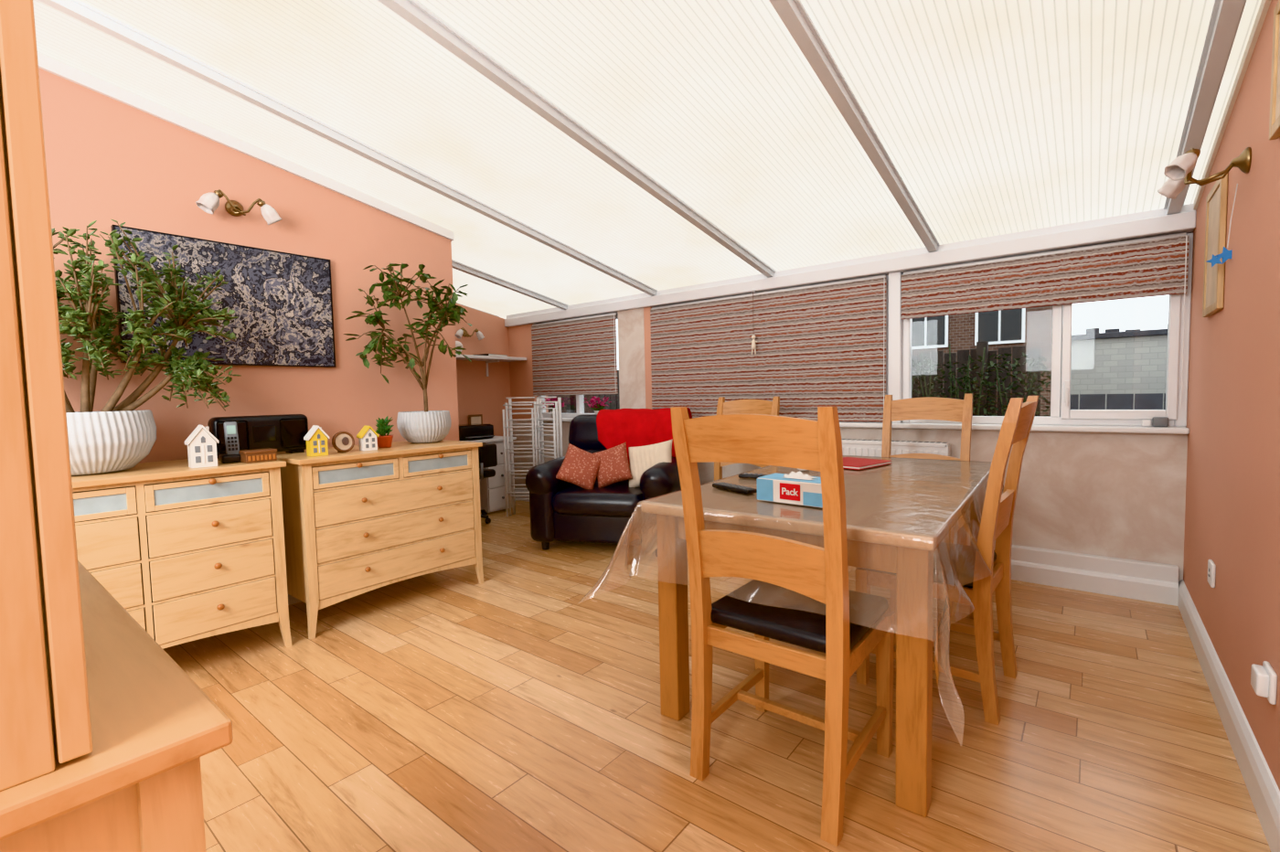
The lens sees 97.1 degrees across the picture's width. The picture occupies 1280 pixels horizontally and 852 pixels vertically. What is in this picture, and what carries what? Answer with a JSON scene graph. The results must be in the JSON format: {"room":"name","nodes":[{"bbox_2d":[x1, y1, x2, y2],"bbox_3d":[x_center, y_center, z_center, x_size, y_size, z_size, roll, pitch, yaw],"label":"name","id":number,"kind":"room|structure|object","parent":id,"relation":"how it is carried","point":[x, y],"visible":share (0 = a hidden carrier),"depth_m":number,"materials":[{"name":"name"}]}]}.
{"room":"sunroom","nodes":[
{"label":"sunroom","id":0,"kind":"room"},
{"bbox_2d":[38,67,458,463],"bbox_3d":[-2.441,-0.400,2.557,0.120,2.850,3.580,1,4,39],"label":"wall","id":1,"kind":"structure","parent":0,"point":[107,159],"depth_m":2.93,"materials":[{"name":"paint"}]},
{"bbox_2d":[110,224,335,367],"bbox_3d":[-2.063,-0.618,2.899,0.030,0.612,0.922,1,4,39],"label":"picture","id":2,"kind":"object","parent":1,"relation":"attached to","point":[282,303],"visible":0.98,"depth_m":2.94,"materials":[{"name":"multicoloured paper"}]},
{"bbox_2d":[195,189,281,224],"bbox_3d":[-2.024,-1.099,2.851,0.137,0.128,0.369,1,4,39],"label":"wall light","id":3,"kind":"object","parent":1,"relation":"attached to","point":[208,202],"visible":1,"depth_m":2.85,"materials":[{"name":"white glass"}]},
{"bbox_2d":[37,52,454,241],"bbox_3d":[-2.414,-1.501,2.460,0.040,0.672,3.590,1,4,39],"label":"trim","id":4,"kind":"structure","parent":1,"relation":"attached to","point":[46,63],"depth_m":2.83,"materials":[{"name":"white plastic"}]},
{"bbox_2d":[288,594,301,605],"bbox_3d":[-2.356,0.965,2.591,0.020,0.118,3.580,1,4,39],"label":"baseboard","id":5,"kind":"structure","parent":1,"relation":"attached to","point":[292,600],"depth_m":3.12,"materials":[{"name":"wood"}]},
{"bbox_2d":[454,303,510,436],"bbox_3d":[-1.926,-0.278,5.556,0.120,2.240,1.960,1,4,39],"label":"wall","id":6,"kind":"structure","parent":0,"point":[477,393],"depth_m":5.84,"materials":[{"name":"paint"}]},
{"bbox_2d":[455,327,484,340],"bbox_3d":[-1.708,-0.915,5.616,0.123,0.116,0.332,1,4,39],"label":"wall light","id":7,"kind":"object","parent":6,"relation":"attached to","point":[462,332],"visible":0.98,"depth_m":5.62,"materials":[{"name":"white glass"}]},
{"bbox_2d":[456,302,499,317],"bbox_3d":[-3.183,-1.463,4.106,0.070,0.938,5.190,1,4,39],"label":"trim","id":8,"kind":"structure","parent":6,"relation":"attached to","point":[456,303],"depth_m":5.91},
{"bbox_2d":[456,354,526,376],"bbox_3d":[-1.794,-0.576,5.377,0.300,0.190,1.600,1,4,39],"label":"wall shelf","id":9,"kind":"object","parent":6,"relation":"attached to","point":[487,358],"visible":0.52,"depth_m":5.66,"materials":[{"name":"white wood"}]},
{"bbox_2d":[455,341,462,354],"bbox_3d":[-1.740,-0.740,5.359,0.120,0.135,0.120,1,4,39],"label":"globe lamp","id":10,"kind":"object","parent":9,"relation":"on","point":[457,343],"visible":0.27,"depth_m":5.33,"materials":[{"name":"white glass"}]},
{"bbox_2d":[474,353,507,356],"bbox_3d":[-1.514,-0.709,5.720,0.202,0.022,0.280,0,4,27],"label":"book","id":11,"kind":"object","parent":9,"relation":"on","point":[495,355],"visible":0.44,"depth_m":5.62,"materials":[{"name":"white paper"}]},
{"bbox_2d":[617,308,645,408],"bbox_3d":[-0.017,-0.594,5.099,0.300,1.060,0.190,1,4,39],"label":"wall pillar","id":12,"kind":"structure","parent":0,"point":[631,326],"depth_m":5.02,"materials":[{"name":"paint"}]},
{"bbox_2d":[32,0,1261,319],"bbox_3d":[-0.949,-1.430,2.452,5.600,0.975,5.600,1,4,39],"label":"ceiling","id":13,"kind":"structure","parent":0,"point":[997,117],"depth_m":2.39,"materials":[{"name":"white plastic"}]},
{"bbox_2d":[163,500,1270,851],"bbox_3d":[-0.892,1.034,2.559,5.650,0.080,5.550,1,4,39],"label":"floor","id":14,"kind":"structure","parent":0,"point":[446,710],"depth_m":1.86,"materials":[{"name":"brown wood"}]},
{"bbox_2d":[0,560,233,851],"bbox_3d":[-0.894,0.688,0.652,0.964,0.830,0.498,1,4,39],"label":"sideboard","id":15,"kind":"object","parent":14,"relation":"on","point":[139,788],"visible":0.73,"depth_m":0.50,"materials":[{"name":"brown wood"}]},
{"bbox_2d":[0,0,93,790],"bbox_3d":[-0.919,-0.359,0.582,0.900,1.270,0.388,1,4,39],"label":"display cabinet","id":16,"kind":"object","parent":15,"relation":"on","point":[45,701],"visible":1,"depth_m":0.44,"materials":[{"name":"brown wood"}]},
{"bbox_2d":[71,458,291,649],"bbox_3d":[-2.123,0.606,2.361,0.598,0.850,0.999,1,4,39],"label":"dresser","id":17,"kind":"object","parent":14,"relation":"on","point":[190,554],"visible":0.73,"depth_m":2.30,"materials":[{"name":"brown wood"}]},
{"bbox_2d":[51,219,240,476],"bbox_3d":[-2.177,-0.334,2.288,0.916,1.038,0.582,-4,4,-40],"label":"jade plant","id":18,"kind":"object","parent":17,"relation":"on","point":[112,439],"visible":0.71,"depth_m":2.28,"materials":[{"name":"green plant"}]},
{"bbox_2d":[184,424,218,468],"bbox_3d":[-1.854,0.083,2.392,0.087,0.177,0.104,2,5,44],"label":"house","id":19,"kind":"object","parent":17,"relation":"on","point":[201,444],"visible":1,"depth_m":2.37,"materials":[{"name":"white wood"}]},
{"bbox_2d":[218,421,241,463],"bbox_3d":[-1.840,0.072,2.553,0.100,0.181,0.120,-4,4,-43],"label":"cordless phone","id":20,"kind":"object","parent":17,"relation":"on","point":[230,428],"visible":0.93,"depth_m":2.55,"materials":[{"name":"black plastic"}]},
{"bbox_2d":[238,448,277,463],"bbox_3d":[-1.724,0.134,2.555,0.086,0.052,0.126,1,4,39],"label":"trinket box","id":21,"kind":"object","parent":17,"relation":"on","point":[247,456],"visible":1,"depth_m":2.52,"materials":[{"name":"brown wood"}]},
{"bbox_2d":[276,439,484,639],"bbox_3d":[-1.467,0.545,3.179,0.598,0.850,0.999,1,4,39],"label":"dresser","id":22,"kind":"object","parent":14,"relation":"on","point":[357,522],"visible":0.96,"depth_m":2.90,"materials":[{"name":"brown wood"}]},
{"bbox_2d":[207,414,308,458],"bbox_3d":[-1.901,0.047,2.838,0.108,0.200,0.420,1,4,39],"label":"dock","id":23,"kind":"object","parent":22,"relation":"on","point":[283,432],"visible":0.79,"depth_m":2.81,"materials":[{"name":"black plastic"}]},
{"bbox_2d":[215,420,249,453],"bbox_3d":[-1.947,0.051,2.705,0.013,0.150,0.125,1,4,39],"label":"speaker grille","id":24,"kind":"object","parent":23,"relation":"attached to","point":[243,426],"depth_m":2.72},
{"bbox_2d":[279,417,308,447],"bbox_3d":[-1.781,0.035,2.911,0.013,0.150,0.125,1,4,39],"label":"speaker grille","id":25,"kind":"object","parent":23,"relation":"attached to","point":[293,431],"depth_m":2.90,"materials":[{"name":"black fabric"}]},
{"bbox_2d":[303,425,329,456],"bbox_3d":[-1.587,0.071,2.774,0.078,0.147,0.092,2,5,44],"label":"house","id":26,"kind":"object","parent":22,"relation":"on","point":[315,438],"visible":1,"depth_m":2.75,"materials":[{"name":"yellow wood"}]},
{"bbox_2d":[331,431,354,452],"bbox_3d":[-1.529,0.081,2.902,0.070,0.109,0.108,1,4,39],"label":"photo frame","id":27,"kind":"object","parent":22,"relation":"on","point":[342,442],"visible":1,"depth_m":2.89,"materials":[{"name":"brown wood"}]},
{"bbox_2d":[335,433,351,449],"bbox_3d":[-1.515,0.080,2.891,0.015,0.087,0.088,1,4,39],"label":"picture","id":28,"kind":"object","parent":27,"relation":"attached to","point":[343,441],"depth_m":2.89},
{"bbox_2d":[356,425,378,450],"bbox_3d":[-1.444,0.063,2.999,0.076,0.130,0.086,2,5,44],"label":"house","id":29,"kind":"object","parent":22,"relation":"on","point":[367,436],"visible":1,"depth_m":2.98,"materials":[{"name":"white wood"}]},
{"bbox_2d":[375,416,394,447],"bbox_3d":[-1.420,0.032,3.149,0.101,0.175,0.101,0,4,24],"label":"succulent plant","id":30,"kind":"object","parent":22,"relation":"on","point":[384,441],"visible":1,"depth_m":3.13,"materials":[{"name":"green plant"}]},
{"bbox_2d":[342,262,472,443],"bbox_3d":[-1.334,-0.427,3.365,0.530,1.064,0.726,1,4,39],"label":"plant","id":31,"kind":"object","parent":22,"relation":"on","point":[426,426],"visible":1,"depth_m":3.32,"materials":[{"name":"green plant"}]},
{"bbox_2d":[478,444,497,523],"bbox_3d":[-1.570,0.514,5.053,0.550,0.699,0.506,1,4,33],"label":"office chair","id":32,"kind":"object","parent":14,"relation":"on","point":[487,456],"visible":0.34,"depth_m":4.97,"materials":[{"name":"black plastic"}]},
{"bbox_2d":[459,436,516,512],"bbox_3d":[-1.788,0.499,5.240,0.480,0.720,1.270,1,4,39],"label":"desk","id":33,"kind":"object","parent":14,"relation":"on","point":[492,489],"visible":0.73,"depth_m":5.42,"materials":[{"name":"white wood"}]},
{"bbox_2d":[468,414,482,424],"bbox_3d":[-1.667,-0.006,5.742,0.019,0.220,0.160,1,4,39],"label":"photo frame","id":34,"kind":"object","parent":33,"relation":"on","point":[478,418],"visible":0.44,"depth_m":5.73,"materials":[{"name":"brown wood"}]},
{"bbox_2d":[470,416,480,424],"bbox_3d":[-1.661,-0.005,5.737,0.004,0.180,0.120,1,4,39],"label":"picture","id":35,"kind":"object","parent":34,"relation":"attached to","point":[474,419],"depth_m":5.73},
{"bbox_2d":[458,423,494,440],"bbox_3d":[-1.620,0.055,5.413,0.370,0.136,0.380,1,4,39],"label":"printer","id":36,"kind":"object","parent":33,"relation":"on","point":[474,431],"visible":0.82,"depth_m":5.33,"materials":[{"name":"black plastic"}]},
{"bbox_2d":[465,435,494,438],"bbox_3d":[-1.506,0.101,5.325,0.080,0.010,0.280,1,4,39],"label":"paper tray","id":37,"kind":"object","parent":36,"relation":"on","point":[466,436],"depth_m":5.31,"materials":[{"name":"grey plastic"}]},
{"bbox_2d":[502,396,562,516],"bbox_3d":[-0.970,0.286,5.244,0.550,1.109,0.225,0,4,21],"label":"clothes airer","id":38,"kind":"object","parent":14,"relation":"on","point":[537,420],"visible":0.71,"depth_m":5.25,"materials":[{"name":"white metal"}]},
{"bbox_2d":[525,414,681,556],"bbox_3d":[-0.195,0.400,4.289,1.096,0.957,0.899,0,3,17],"label":"armchair","id":39,"kind":"object","parent":14,"relation":"on","point":[560,510],"visible":0.58,"depth_m":3.99,"materials":[{"name":"black leather"}]},
{"bbox_2d":[555,442,600,489],"bbox_3d":[-0.434,0.303,4.120,0.371,0.358,0.168,-2,3,-6],"label":"cushion","id":40,"kind":"object","parent":39,"relation":"on","point":[580,467],"visible":0.98,"depth_m":4.07,"materials":[{"name":"orange fabric"}]},
{"bbox_2d":[552,480,643,517],"bbox_3d":[-0.215,0.528,4.221,0.680,0.170,0.710,0,3,17],"label":"seat cushion","id":41,"kind":"object","parent":39,"relation":"on","point":[617,499],"depth_m":3.92,"materials":[{"name":"black leather"}]},
{"bbox_2d":[593,441,632,487],"bbox_3d":[-0.204,0.291,4.155,0.350,0.342,0.160,0,3,17],"label":"cushion","id":42,"kind":"object","parent":39,"relation":"on","point":[613,467],"visible":0.95,"depth_m":4.10,"materials":[{"name":"orange fabric"}]},
{"bbox_2d":[596,407,692,463],"bbox_3d":[0.022,0.100,4.493,0.724,0.481,0.416,0,3,17],"label":"throw blanket","id":43,"kind":"object","parent":39,"relation":"on","point":[636,427],"visible":0.7,"depth_m":4.39,"materials":[{"name":"red fabric"}]},
{"bbox_2d":[628,439,672,487],"bbox_3d":[0.075,0.283,4.113,0.420,0.370,0.190,0,4,27],"label":"cushion","id":44,"kind":"object","parent":39,"relation":"on","point":[641,458],"visible":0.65,"depth_m":4.07,"materials":[{"name":"beige fabric"}]},
{"bbox_2d":[686,396,779,562],"bbox_3d":[0.630,0.349,3.796,0.456,1.080,0.534,1,4,36],"label":"dining chair","id":45,"kind":"object","parent":14,"relation":"on","point":[740,406],"visible":0.07,"depth_m":3.97,"materials":[{"name":"brown wood"}]},
{"bbox_2d":[670,406,894,846],"bbox_3d":[0.431,0.477,1.649,0.456,1.080,0.534,1,4,39],"label":"dining chair","id":46,"kind":"object","parent":14,"relation":"on","point":[798,593],"visible":1,"depth_m":1.51,"materials":[{"name":"brown wood"}]},
{"bbox_2d":[710,579,888,653],"bbox_3d":[0.474,0.551,1.705,0.424,0.047,0.403,1,4,39],"label":"seat cushion","id":47,"kind":"object","parent":46,"relation":"on","point":[757,607],"depth_m":1.62,"materials":[{"name":"leather"}]},
{"bbox_2d":[640,468,989,817],"bbox_3d":[0.866,0.593,2.347,0.900,0.750,1.660,1,4,37],"label":"dining table","id":48,"kind":"object","parent":14,"relation":"on","point":[897,526],"visible":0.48,"depth_m":1.67,"materials":[{"name":"brown wood"}]},
{"bbox_2d":[577,455,1003,691],"bbox_3d":[0.812,0.452,2.326,1.154,0.472,1.920,1,4,37],"label":"tablecloth","id":49,"kind":"object","parent":48,"relation":"on","point":[642,526],"visible":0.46,"depth_m":2.04,"materials":[{"name":"clear plastic"}]},
{"bbox_2d":[712,481,757,494],"bbox_3d":[0.347,0.228,2.089,0.050,0.018,0.200,-3,4,-31],"label":"remote control","id":50,"kind":"object","parent":49,"relation":"on","point":[738,488],"visible":1,"depth_m":2.06,"materials":[{"name":"black plastic"}]},
{"bbox_2d":[738,472,767,479],"bbox_3d":[0.479,0.209,2.366,0.130,0.018,0.040,1,4,31],"label":"remote control","id":51,"kind":"object","parent":49,"relation":"on","point":[746,474],"visible":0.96,"depth_m":2.36,"materials":[{"name":"black plastic"}]},
{"bbox_2d":[757,470,822,508],"bbox_3d":[0.519,0.197,1.851,0.240,0.100,0.129,2,4,42],"label":"tissue box","id":52,"kind":"object","parent":49,"relation":"on","point":[798,488],"visible":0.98,"depth_m":1.81,"materials":[{"name":"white cardboard"}]},
{"bbox_2d":[842,457,891,469],"bbox_3d":[1.022,0.178,2.721,0.300,0.016,0.240,-4,4,-39],"label":"folder","id":53,"kind":"object","parent":49,"relation":"on","point":[848,463],"visible":0.7,"depth_m":2.66,"materials":[{"name":"red plastic"}]},
{"bbox_2d":[881,394,972,616],"bbox_3d":[1.502,0.372,3.073,0.456,1.080,0.534,1,4,39],"label":"dining chair","id":54,"kind":"object","parent":14,"relation":"on","point":[942,409],"visible":0.16,"depth_m":3.19,"materials":[{"name":"brown wood"}]},
{"bbox_2d":[855,395,1038,725],"bbox_3d":[1.157,0.433,2.133,0.534,1.080,0.456,2,4,41],"label":"dining chair","id":55,"kind":"object","parent":14,"relation":"on","point":[976,578],"visible":0.7,"depth_m":1.94,"materials":[{"name":"brown wood"}]},
{"bbox_2d":[862,542,996,587],"bbox_3d":[1.109,0.510,2.180,0.403,0.047,0.424,2,4,41],"label":"seat cushion","id":56,"kind":"object","parent":55,"relation":"on","point":[968,579],"depth_m":2.04,"materials":[{"name":"leather"}]},
{"bbox_2d":[508,307,1187,581],"bbox_3d":[0.724,-0.132,4.540,5.293,1.950,0.188,1,4,39],"label":"wall","id":57,"kind":"structure","parent":0,"point":[1114,495],"depth_m":3.11,"materials":[{"name":"paint"}]},
{"bbox_2d":[37,0,658,296],"bbox_3d":[-1.506,-1.422,2.765,0.070,0.938,5.190,1,4,39],"label":"ceiling beam","id":58,"kind":"structure","parent":57,"relation":"attached to","point":[80,10],"depth_m":2.64,"materials":[{"name":"white plastic"}]},
{"bbox_2d":[451,259,568,309],"bbox_3d":[-2.345,-1.443,3.436,0.070,0.938,5.190,1,4,39],"label":"trim","id":59,"kind":"structure","parent":57,"relation":"attached to","point":[456,265],"depth_m":4.90,"materials":[{"name":"white plastic"}]},
{"bbox_2d":[377,0,776,277],"bbox_3d":[-0.668,-1.402,2.094,0.070,0.938,5.190,1,4,39],"label":"ceiling beam","id":60,"kind":"structure","parent":57,"relation":"attached to","point":[411,11],"depth_m":2.43,"materials":[{"name":"white plastic"}]},
{"bbox_2d":[538,316,618,417],"bbox_3d":[-0.595,-0.563,5.555,1.170,0.968,0.066,1,4,39],"label":"window","id":61,"kind":"structure","parent":57,"relation":"in","point":[580,402],"depth_m":5.58,"materials":[{"name":"white plastic"}]},
{"bbox_2d":[531,312,618,395],"bbox_3d":[-0.653,-0.669,5.478,1.150,0.734,0.056,1,4,39],"label":"roller blind","id":62,"kind":"object","parent":61,"relation":"attached to","point":[575,356],"visible":1,"depth_m":5.43,"materials":[{"name":"fabric"}]},
{"bbox_2d":[749,289,757,354],"bbox_3d":[0.843,-0.768,4.199,0.064,0.475,0.038,1,4,39],"label":"hanging ornament","id":63,"kind":"object","parent":57,"relation":"hanging from","point":[753,345],"visible":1,"depth_m":4.20,"materials":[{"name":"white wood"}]},
{"bbox_2d":[650,274,886,421],"bbox_3d":[0.856,-0.522,4.279,1.920,0.954,0.056,1,4,39],"label":"roller blind","id":64,"kind":"object","parent":57,"relation":"attached to","point":[821,345],"visible":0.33,"depth_m":4.12,"materials":[{"name":"fabric"}]},
{"bbox_2d":[514,490,1179,606],"bbox_3d":[0.656,0.754,4.498,5.273,0.190,0.072,1,4,39],"label":"baseboard","id":65,"kind":"structure","parent":57,"relation":"attached to","point":[1131,579],"depth_m":3.03,"materials":[{"name":"white wood"}]},
{"bbox_2d":[504,203,1196,327],"bbox_3d":[0.700,-1.078,4.481,5.293,0.123,0.260,1,4,39],"label":"trim","id":66,"kind":"structure","parent":57,"relation":"attached to","point":[1156,222],"depth_m":3.52,"materials":[{"name":"white plastic"}]},
{"bbox_2d":[768,0,939,252],"bbox_3d":[0.171,-1.381,1.423,0.070,0.938,5.190,1,4,39],"label":"trim","id":67,"kind":"structure","parent":57,"relation":"attached to","point":[793,14],"depth_m":2.21,"materials":[{"name":"white plastic"}]},
{"bbox_2d":[758,438,956,543],"bbox_3d":[1.405,0.479,3.851,1.338,0.782,0.110,1,4,39],"label":"radiator","id":68,"kind":"object","parent":57,"relation":"attached to","point":[849,446],"visible":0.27,"depth_m":3.59,"materials":[{"name":"white metal"}]},
{"bbox_2d":[758,438,950,468],"bbox_3d":[1.394,0.370,3.834,1.250,0.562,0.080,1,4,39],"label":"grille","id":69,"kind":"object","parent":68,"relation":"attached to","point":[849,446],"depth_m":3.59,"materials":[{"name":"white metal"}]},
{"bbox_2d":[543,417,1189,434],"bbox_3d":[0.831,-0.026,4.365,4.903,0.030,0.160,1,4,39],"label":"window sill","id":70,"kind":"structure","parent":57,"relation":"on","point":[1174,430],"depth_m":3.14,"materials":[{"name":"white plastic"}]},
{"bbox_2d":[543,397,565,417],"bbox_3d":[-0.854,-0.186,5.644,0.283,0.214,0.156,1,4,39],"label":"pot plant","id":71,"kind":"object","parent":70,"relation":"on","point":[553,399],"visible":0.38,"depth_m":5.62,"materials":[{"name":"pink plant"}]},
{"bbox_2d":[583,396,611,414],"bbox_3d":[-0.387,-0.173,5.277,0.298,0.210,0.164,1,4,39],"label":"pot plant","id":72,"kind":"object","parent":70,"relation":"on","point":[598,407],"visible":0.8,"depth_m":5.25,"materials":[{"name":"green plant"}]},
{"bbox_2d":[1141,416,1168,426],"bbox_3d":[2.636,-0.021,2.893,0.100,0.050,0.040,1,4,39],"label":"sensor box","id":73,"kind":"object","parent":70,"relation":"on","point":[1157,421],"visible":1,"depth_m":2.87,"materials":[{"name":"grey plastic"}]},
{"bbox_2d":[847,275,888,422],"bbox_3d":[0.910,-0.526,4.351,1.935,0.968,0.066,1,4,39],"label":"window","id":74,"kind":"structure","parent":57,"relation":"in","point":[887,276],"depth_m":3.73,"materials":[{"name":"white plastic"}]},
{"bbox_2d":[887,271,902,423],"bbox_3d":[1.684,-0.507,3.709,0.075,0.970,0.120,1,4,39],"label":"trim","id":75,"kind":"structure","parent":57,"relation":"attached to","point":[895,323],"depth_m":3.66,"materials":[{"name":"white plastic"}]},
{"bbox_2d":[902,232,1193,426],"bbox_3d":[2.235,-0.492,3.259,1.348,0.968,0.115,1,4,39],"label":"window","id":76,"kind":"structure","parent":57,"relation":"in","point":[1061,414],"depth_m":3.09,"materials":[{"name":"white plastic"}]},
{"bbox_2d":[900,232,1189,405],"bbox_3d":[2.188,-0.540,3.208,1.317,0.854,0.056,1,4,39],"label":"roller blind","id":77,"kind":"object","parent":76,"relation":"attached to","point":[1158,265],"visible":1,"depth_m":3.10,"materials":[{"name":"fabric"}]},
{"bbox_2d":[1163,0,1246,214],"bbox_3d":[1.009,-1.361,0.752,0.070,0.938,5.190,1,4,39],"label":"trim","id":78,"kind":"structure","parent":57,"relation":"attached to","point":[1226,15],"depth_m":1.91,"materials":[{"name":"white plastic"}]},
{"bbox_2d":[1183,0,1279,790],"bbox_3d":[1.212,-0.386,0.810,0.120,2.865,5.420,1,4,39],"label":"wall","id":79,"kind":"structure","parent":0,"point":[1232,509],"depth_m":1.79,"materials":[{"name":"paint"}]},
{"bbox_2d":[1157,147,1251,199],"bbox_3d":[1.857,-0.847,1.863,0.207,0.105,0.327,1,4,39],"label":"wall light","id":80,"kind":"object","parent":79,"relation":"attached to","point":[1178,172],"visible":1,"depth_m":1.82,"materials":[{"name":"white glass"}]},
{"bbox_2d":[1207,559,1215,587],"bbox_3d":[2.188,0.565,2.165,0.014,0.090,0.090,1,4,39],"label":"wall socket","id":81,"kind":"object","parent":79,"relation":"attached to","point":[1211,567],"visible":1,"depth_m":2.14,"materials":[{"name":"grey plastic"}]},
{"bbox_2d":[1202,173,1227,317],"bbox_3d":[2.271,-0.699,2.235,0.018,0.500,0.360,1,4,39],"label":"picture frame","id":82,"kind":"object","parent":79,"relation":"attached to","point":[1216,200],"visible":0.84,"depth_m":2.20,"materials":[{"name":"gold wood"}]},
{"bbox_2d":[1205,186,1219,309],"bbox_3d":[2.272,-0.699,2.234,0.010,0.480,0.340,1,4,39],"label":"picture","id":83,"kind":"object","parent":82,"relation":"attached to","point":[1212,200],"depth_m":2.25},
{"bbox_2d":[1206,183,1237,266],"bbox_3d":[2.034,-0.692,1.964,0.080,0.254,0.123,1,4,39],"label":"star ornament","id":84,"kind":"object","parent":79,"relation":"hanging from","point":[1226,254],"visible":0.93,"depth_m":2.01,"materials":[{"name":"blue fabric"}]},
{"bbox_2d":[1177,579,1279,851],"bbox_3d":[1.117,0.989,0.847,0.022,0.120,5.200,1,4,39],"label":"baseboard","id":85,"kind":"structure","parent":79,"relation":"attached to","point":[1263,789],"depth_m":1.69,"materials":[{"name":"white wood"}]},
{"bbox_2d":[1193,0,1271,210],"bbox_3d":[1.062,-1.357,0.690,0.022,0.928,5.160,1,4,39],"label":"trim","id":86,"kind":"structure","parent":79,"relation":"attached to","point":[1264,5],"depth_m":1.95,"materials":[{"name":"white plastic"}]},
{"bbox_2d":[1250,661,1277,704],"bbox_3d":[1.606,0.658,1.457,0.034,0.080,0.090,1,4,39],"label":"wall socket","id":87,"kind":"object","parent":79,"relation":"attached to","point":[1264,678],"visible":1,"depth_m":1.44,"materials":[{"name":"grey plastic"}]},
{"bbox_2d":[1269,0,1279,140],"bbox_3d":[1.565,-0.923,1.347,0.018,0.340,0.400,1,4,39],"label":"picture frame","id":88,"kind":"object","parent":79,"relation":"attached to","point":[1274,99],"visible":1,"depth_m":1.48,"materials":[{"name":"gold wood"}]},
{"bbox_2d":[1275,13,1279,120],"bbox_3d":[1.567,-0.923,1.345,0.010,0.320,0.380,1,4,39],"label":"picture","id":89,"kind":"object","parent":88,"relation":"attached to","point":[1277,16],"depth_m":1.48},
{"label":"outside","id":90,"kind":"structure","parent":0,"visible":0},
{"bbox_3d":[12.272,0.016,18.537,24.000,0.050,35.800,1,4,39],"label":"ground","id":91,"kind":"structure","parent":90,"visible":0},
{"bbox_2d":[547,341,1041,415],"bbox_3d":[0.807,-0.089,8.553,8.570,1.800,0.100,1,4,39],"label":"hedge","id":92,"kind":"object","parent":91,"relation":"on","point":[570,400],"visible":0.04,"depth_m":6.23,"materials":[{"name":"green plant"}]},
{"bbox_2d":[911,344,1051,416],"bbox_3d":[2.262,-0.008,6.795,4.412,1.803,0.602,1,4,39],"label":"hedge","id":93,"kind":"object","parent":91,"relation":"on","point":[991,364],"visible":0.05,"depth_m":5.74,"materials":[{"name":"green plant"}]},
{"bbox_2d":[911,305,1063,416],"bbox_3d":[9.601,-3.359,20.298,9.300,6.600,7.000,1,4,39],"label":"brick house","id":94,"kind":"structure","parent":91,"relation":"on","point":[1031,327],"depth_m":16.05,"materials":[{"name":"brick"}]},
{"bbox_2d":[1060,323,1168,410],"bbox_3d":[7.257,-0.112,5.343,5.350,1.936,3.600,1,4,39],"label":"outbuilding","id":95,"kind":"structure","parent":91,"relation":"on","point":[1111,369],"depth_m":5.95,"materials":[{"name":"brick"}]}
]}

